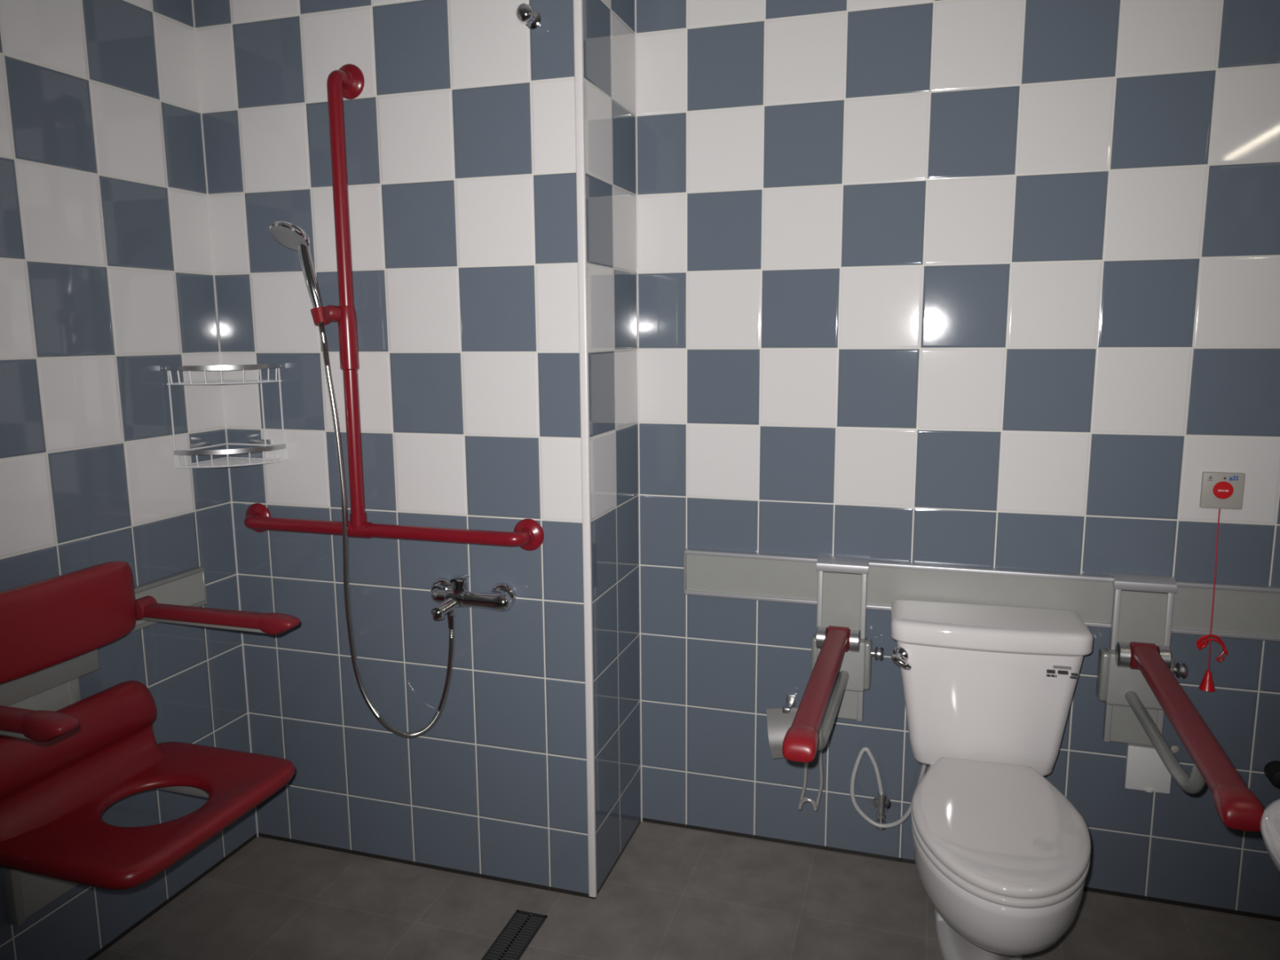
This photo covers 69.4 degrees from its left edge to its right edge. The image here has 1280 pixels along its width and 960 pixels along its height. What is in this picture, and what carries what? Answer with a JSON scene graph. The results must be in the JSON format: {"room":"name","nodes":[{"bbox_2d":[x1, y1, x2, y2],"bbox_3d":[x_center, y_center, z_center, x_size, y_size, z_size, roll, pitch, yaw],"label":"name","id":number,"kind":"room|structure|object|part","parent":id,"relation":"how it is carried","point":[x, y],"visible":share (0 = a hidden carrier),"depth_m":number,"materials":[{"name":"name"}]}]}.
{"room":"accessible bathroom","nodes":[
{"label":"accessible bathroom","id":0,"kind":"room"},
{"bbox_2d":[0,0,257,959],"bbox_3d":[-1.667,-0.078,0.920,0.120,2.750,3.301,2,10,17],"label":"wall","id":1,"kind":"structure","parent":0,"point":[107,282],"depth_m":2.15,"materials":[{"name":"tile"}]},
{"bbox_2d":[127,566,206,634],"bbox_3d":[-1.361,0.387,1.728,0.022,0.101,1.464,2,10,17],"label":"wall rail","id":2,"kind":"object","parent":1,"relation":"attached to","point":[186,588],"visible":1,"depth_m":2.33,"materials":[{"name":"grey metal"}]},
{"bbox_2d":[0,560,300,926],"bbox_3d":[-1.073,0.568,1.891,0.484,0.731,0.627,2,10,17],"label":"chair","id":3,"kind":"object","parent":2,"relation":"attached to","point":[65,759],"visible":1,"depth_m":1.93,"materials":[{"name":"red plastic"}]},
{"bbox_3d":[-1.160,0.397,1.584,0.385,0.033,0.040,2,10,17],"label":"armrest","id":4,"kind":"part","parent":3,"relation":"part of","materials":[{"name":"red plastic"}]},
{"bbox_3d":[-1.286,0.676,1.993,0.022,0.484,0.170,2,10,17],"label":"mounting plate","id":5,"kind":"part","parent":3,"relation":"part of","materials":[{"name":"grey metal"}]},
{"bbox_3d":[-1.249,0.368,1.907,0.080,0.172,0.595,2,10,17],"label":"frame","id":6,"kind":"part","parent":3,"relation":"part of","materials":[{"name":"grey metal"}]},
{"bbox_3d":[-1.197,0.287,1.896,0.048,0.176,0.400,2,10,17],"label":"backrest","id":7,"kind":"part","parent":3,"relation":"part of","materials":[{"name":"red plastic"}]},
{"bbox_3d":[-1.047,0.695,1.971,0.414,0.042,0.500,2,10,17],"label":"seat","id":8,"kind":"part","parent":3,"relation":"part of","materials":[{"name":"red plastic"}]},
{"bbox_3d":[-1.095,0.712,1.980,0.350,0.043,0.400,2,10,17],"label":"seat frame","id":9,"kind":"part","parent":3,"relation":"part of","materials":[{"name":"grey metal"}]},
{"bbox_3d":[-0.990,0.310,2.118,0.385,0.033,0.040,2,10,17],"label":"armrest","id":10,"kind":"part","parent":3,"relation":"part of","materials":[{"name":"red plastic"}]},
{"bbox_2d":[164,363,287,467],"bbox_3d":[-1.050,-0.166,2.358,0.196,0.254,0.196,2,10,17],"label":"caddy","id":11,"kind":"object","parent":1,"relation":"attached to","point":[266,442],"visible":1,"depth_m":2.35,"materials":[{"name":"metal"}]},
{"bbox_2d":[164,364,282,385],"bbox_3d":[-1.050,-0.267,2.341,0.191,0.044,0.191,2,10,17],"label":"wire basket","id":12,"kind":"object","parent":11,"relation":"on","point":[206,367],"depth_m":2.30,"materials":[{"name":"white metal"}]},
{"bbox_2d":[172,442,287,467],"bbox_3d":[-1.048,-0.061,2.374,0.191,0.042,0.191,2,10,17],"label":"wire basket","id":13,"kind":"object","parent":11,"relation":"on","point":[268,446],"depth_m":2.37,"materials":[{"name":"white metal"}]},
{"bbox_2d":[193,0,608,899],"bbox_3d":[-0.662,-0.317,2.368,1.158,2.750,0.100,2,10,17],"label":"wall","id":14,"kind":"structure","parent":0,"point":[460,131],"depth_m":2.31,"materials":[{"name":"tile"}]},
{"bbox_2d":[191,0,258,836],"bbox_3d":[-1.114,-0.327,2.456,0.004,2.750,0.004,2,10,17],"label":"trim","id":15,"kind":"structure","parent":14,"relation":"attached to","point":[193,7],"depth_m":2.45,"materials":[{"name":"white plastic"}]},
{"bbox_2d":[244,63,544,551],"bbox_3d":[-0.670,-0.410,2.244,0.874,1.166,0.109,2,10,17],"label":"grab rail","id":16,"kind":"object","parent":14,"relation":"attached to","point":[347,82],"visible":1,"depth_m":2.24,"materials":[{"name":"red plastic"}]},
{"bbox_3d":[-0.742,-0.403,2.232,0.038,0.040,0.037,7,12,38],"label":"slider knob","id":17,"kind":"part","parent":16,"relation":"part of","materials":[{"name":"red plastic"}]},
{"bbox_2d":[269,221,455,737],"bbox_3d":[-0.673,0.025,2.268,0.417,1.287,0.084,2,9,12],"label":"shower","id":18,"kind":"object","parent":16,"relation":"attached to","point":[290,235],"visible":1,"depth_m":2.29,"materials":[{"name":"silver metal"}]},
{"bbox_3d":[-0.794,-0.483,2.229,0.052,0.202,0.030,2,10,17],"label":"handle","id":19,"kind":"part","parent":18,"relation":"part of","materials":[{"name":"silver metal"}]},
{"bbox_2d":[430,573,516,620],"bbox_3d":[-0.434,0.287,2.275,0.245,0.108,0.122,2,10,17],"label":"shower mixer","id":20,"kind":"object","parent":14,"relation":"attached to","point":[451,593],"visible":1,"depth_m":2.27,"materials":[{"name":"silver metal"}]},
{"bbox_3d":[-0.447,0.260,2.275,0.045,0.054,0.062,2,10,17],"label":"lever","id":21,"kind":"part","parent":20,"relation":"part of","materials":[{"name":"silver metal"}]},
{"bbox_2d":[515,3,541,29],"bbox_3d":[-0.247,-1.022,2.036,0.041,0.041,0.061,2,10,17],"label":"wall hook","id":22,"kind":"object","parent":14,"relation":"attached to","point":[525,13],"visible":1,"depth_m":2.02,"materials":[{"name":"silver metal"}]},
{"bbox_2d":[573,0,596,897],"bbox_3d":[-0.131,-0.289,2.154,0.020,2.746,0.014,2,10,17],"label":"trim","id":23,"kind":"structure","parent":14,"relation":"attached to","point":[577,4],"depth_m":2.18,"materials":[{"name":"white plastic"}]},
{"bbox_2d":[595,0,641,876],"bbox_3d":[-0.080,-0.335,2.455,0.100,2.750,0.419,2,10,17],"label":"wall","id":24,"kind":"structure","parent":0,"point":[615,19],"depth_m":2.40,"materials":[{"name":"tile"}]},
{"bbox_2d":[93,821,1279,959],"bbox_3d":[-0.210,1.367,0.902,3.028,0.120,3.940,2,10,17],"label":"floor","id":25,"kind":"structure","parent":0,"point":[673,893],"depth_m":2.30,"materials":[{"name":"tile"}]},
{"bbox_2d":[481,910,547,959],"bbox_3d":[-0.373,1.134,1.977,0.082,0.004,0.698,2,10,17],"label":"floor drain","id":26,"kind":"object","parent":25,"relation":"on","point":[516,936],"visible":1,"depth_m":2.21,"materials":[{"name":"grey metal"}]},
{"bbox_2d":[890,599,1093,959],"bbox_3d":[0.760,0.737,2.044,0.452,0.750,0.765,2,10,17],"label":"toilet","id":27,"kind":"object","parent":25,"relation":"on","point":[1002,855],"visible":1,"depth_m":2.10,"materials":[{"name":"white ceramic"}]},
{"bbox_3d":[0.623,0.423,2.201,0.048,0.042,0.060,2,10,17],"label":"flush handle","id":28,"kind":"part","parent":27,"relation":"part of","materials":[{"name":"silver metal"}]},
{"bbox_3d":[0.839,0.533,2.268,0.421,0.317,0.217,2,10,17],"label":"tank","id":29,"kind":"part","parent":27,"relation":"part of","materials":[{"name":"white ceramic"}]},
{"bbox_3d":[0.837,0.352,2.236,0.452,0.052,0.240,2,10,17],"label":"tank lid","id":30,"kind":"part","parent":27,"relation":"part of","materials":[{"name":"white ceramic"}]},
{"bbox_3d":[0.772,0.917,2.047,0.338,0.393,0.705,2,10,17],"label":"bowl","id":31,"kind":"part","parent":27,"relation":"part of","materials":[{"name":"white ceramic"}]},
{"bbox_3d":[0.739,0.731,1.913,0.344,0.020,0.504,2,10,17],"label":"seat","id":32,"kind":"part","parent":27,"relation":"part of","materials":[{"name":"white plastic"}]},
{"bbox_3d":[0.742,0.706,1.919,0.344,0.028,0.527,2,10,17],"label":"seat lid","id":33,"kind":"part","parent":27,"relation":"part of","materials":[{"name":"white plastic"}]},
{"bbox_2d":[636,0,1279,921],"bbox_3d":[0.905,-0.318,2.303,1.870,2.750,0.120,2,10,17],"label":"wall","id":34,"kind":"structure","parent":0,"point":[975,283],"depth_m":2.28,"materials":[{"name":"tile"}]},
{"bbox_2d":[635,0,642,822],"bbox_3d":[-0.005,-0.346,2.523,0.004,2.750,0.004,2,10,17],"label":"trim","id":35,"kind":"structure","parent":34,"relation":"attached to","point":[635,0],"depth_m":2.54,"materials":[{"name":"white plastic"}]},
{"bbox_2d":[766,693,822,811],"bbox_3d":[0.421,0.737,2.501,0.158,0.278,0.122,2,10,17],"label":"toilet paper holder","id":36,"kind":"object","parent":34,"relation":"attached to","point":[780,721],"visible":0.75,"depth_m":2.46,"materials":[{"name":"metal"}]},
{"bbox_2d":[849,746,926,830],"bbox_3d":[0.673,0.797,2.441,0.218,0.285,0.087,6,11,37],"label":"supply hose","id":37,"kind":"object","parent":34,"relation":"attached to","point":[881,802],"visible":0.74,"depth_m":2.46,"materials":[{"name":"silver metal"}]},
{"bbox_3d":[0.645,0.918,2.479,0.031,0.034,0.031,2,10,17],"label":"valve knob","id":38,"kind":"part","parent":37,"relation":"part of","materials":[{"name":"metal"}]},
{"bbox_2d":[684,548,1279,641],"bbox_3d":[0.893,0.286,2.327,1.614,0.126,0.026,2,10,17],"label":"wall rail","id":39,"kind":"object","parent":34,"relation":"attached to","point":[1243,611],"visible":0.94,"depth_m":2.33,"materials":[{"name":"metal"}]},
{"bbox_2d":[782,555,884,763],"bbox_3d":[0.446,0.475,2.113,0.183,0.431,0.753,2,10,17],"label":"support arm","id":40,"kind":"object","parent":39,"relation":"attached to","point":[842,655],"visible":1,"depth_m":2.38,"materials":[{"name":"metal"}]},
{"bbox_3d":[0.413,0.452,2.089,0.057,0.063,0.659,3,10,18],"label":"armrest","id":41,"kind":"part","parent":40,"relation":"part of","materials":[{"name":"red plastic"}]},
{"bbox_3d":[0.530,0.437,2.443,0.102,0.396,0.017,2,10,17],"label":"mounting plate","id":42,"kind":"part","parent":40,"relation":"part of","materials":[{"name":"grey metal"}]},
{"bbox_3d":[0.615,0.450,2.397,0.030,0.038,0.038,2,10,17],"label":"clamp knob","id":43,"kind":"part","parent":40,"relation":"part of","materials":[{"name":"metal"}]},
{"bbox_2d":[1095,572,1264,831],"bbox_3d":[1.096,0.494,1.882,0.186,0.416,0.803,2,10,17],"label":"support arm","id":44,"kind":"object","parent":39,"relation":"attached to","point":[1137,684],"visible":0.99,"depth_m":2.15,"materials":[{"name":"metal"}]},
{"bbox_3d":[1.200,0.453,2.232,0.102,0.381,0.017,2,10,17],"label":"mounting plate","id":45,"kind":"part","parent":44,"relation":"part of","materials":[{"name":"grey metal"}]},
{"bbox_3d":[1.274,0.450,2.187,0.030,0.038,0.038,2,10,17],"label":"clamp knob","id":46,"kind":"part","parent":44,"relation":"part of","materials":[{"name":"metal"}]},
{"bbox_3d":[1.084,0.468,1.851,0.057,0.076,0.710,2,9,16],"label":"armrest","id":47,"kind":"part","parent":44,"relation":"part of","materials":[{"name":"red plastic"}]},
{"bbox_2d":[1124,742,1178,793],"bbox_3d":[1.251,0.698,2.268,0.110,0.127,0.047,2,10,17],"label":"wall box","id":48,"kind":"object","parent":34,"relation":"attached to","point":[1144,770],"visible":0.82,"depth_m":2.26,"materials":[{"name":"white plastic"}]},
{"bbox_3d":[1.289,0.649,2.234,0.020,0.020,0.014,1,9,6],"label":"knob","id":49,"kind":"part","parent":48,"relation":"part of","materials":[{"name":"grey plastic"}]},
{"bbox_2d":[1196,471,1245,692],"bbox_3d":[1.346,0.240,2.161,0.086,0.516,0.054,2,10,17],"label":"button","id":50,"kind":"object","parent":34,"relation":"attached to","point":[1219,490],"visible":1,"depth_m":2.15,"materials":[{"name":"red plastic"}]},
{"bbox_3d":[1.344,0.473,2.189,0.035,0.047,0.035,2,10,17],"label":"pull handle","id":51,"kind":"part","parent":50,"relation":"part of","materials":[{"name":"red plastic"}]},
{"bbox_3d":[1.345,0.267,2.170,0.006,0.406,0.030,2,10,17],"label":"pull cord","id":52,"kind":"part","parent":50,"relation":"part of","materials":[{"name":"red fabric"}]},
{"bbox_3d":[1.351,0.024,2.146,0.086,0.085,0.012,2,10,17],"label":"wall plate","id":53,"kind":"part","parent":50,"relation":"part of","materials":[{"name":"grey plastic"}]},
{"bbox_2d":[1263,760,1279,789],"bbox_3d":[1.511,0.698,2.183,0.052,0.052,0.056,2,10,17],"label":"cap","id":54,"kind":"object","parent":34,"relation":"attached to","point":[1272,769],"visible":1,"depth_m":2.17,"materials":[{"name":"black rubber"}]},
{"bbox_3d":[1.167,0.009,0.244,0.120,2.750,3.700,2,10,17],"label":"wall","id":55,"kind":"structure","parent":0,"visible":0},
{"bbox_2d":[1259,798,1279,872],"bbox_3d":[1.120,0.609,1.227,0.508,0.451,0.500,2,10,17],"label":"basin","id":56,"kind":"object","parent":55,"relation":"attached to","point":[1269,823],"visible":1,"depth_m":1.31,"materials":[{"name":"white ceramic"}]}
]}

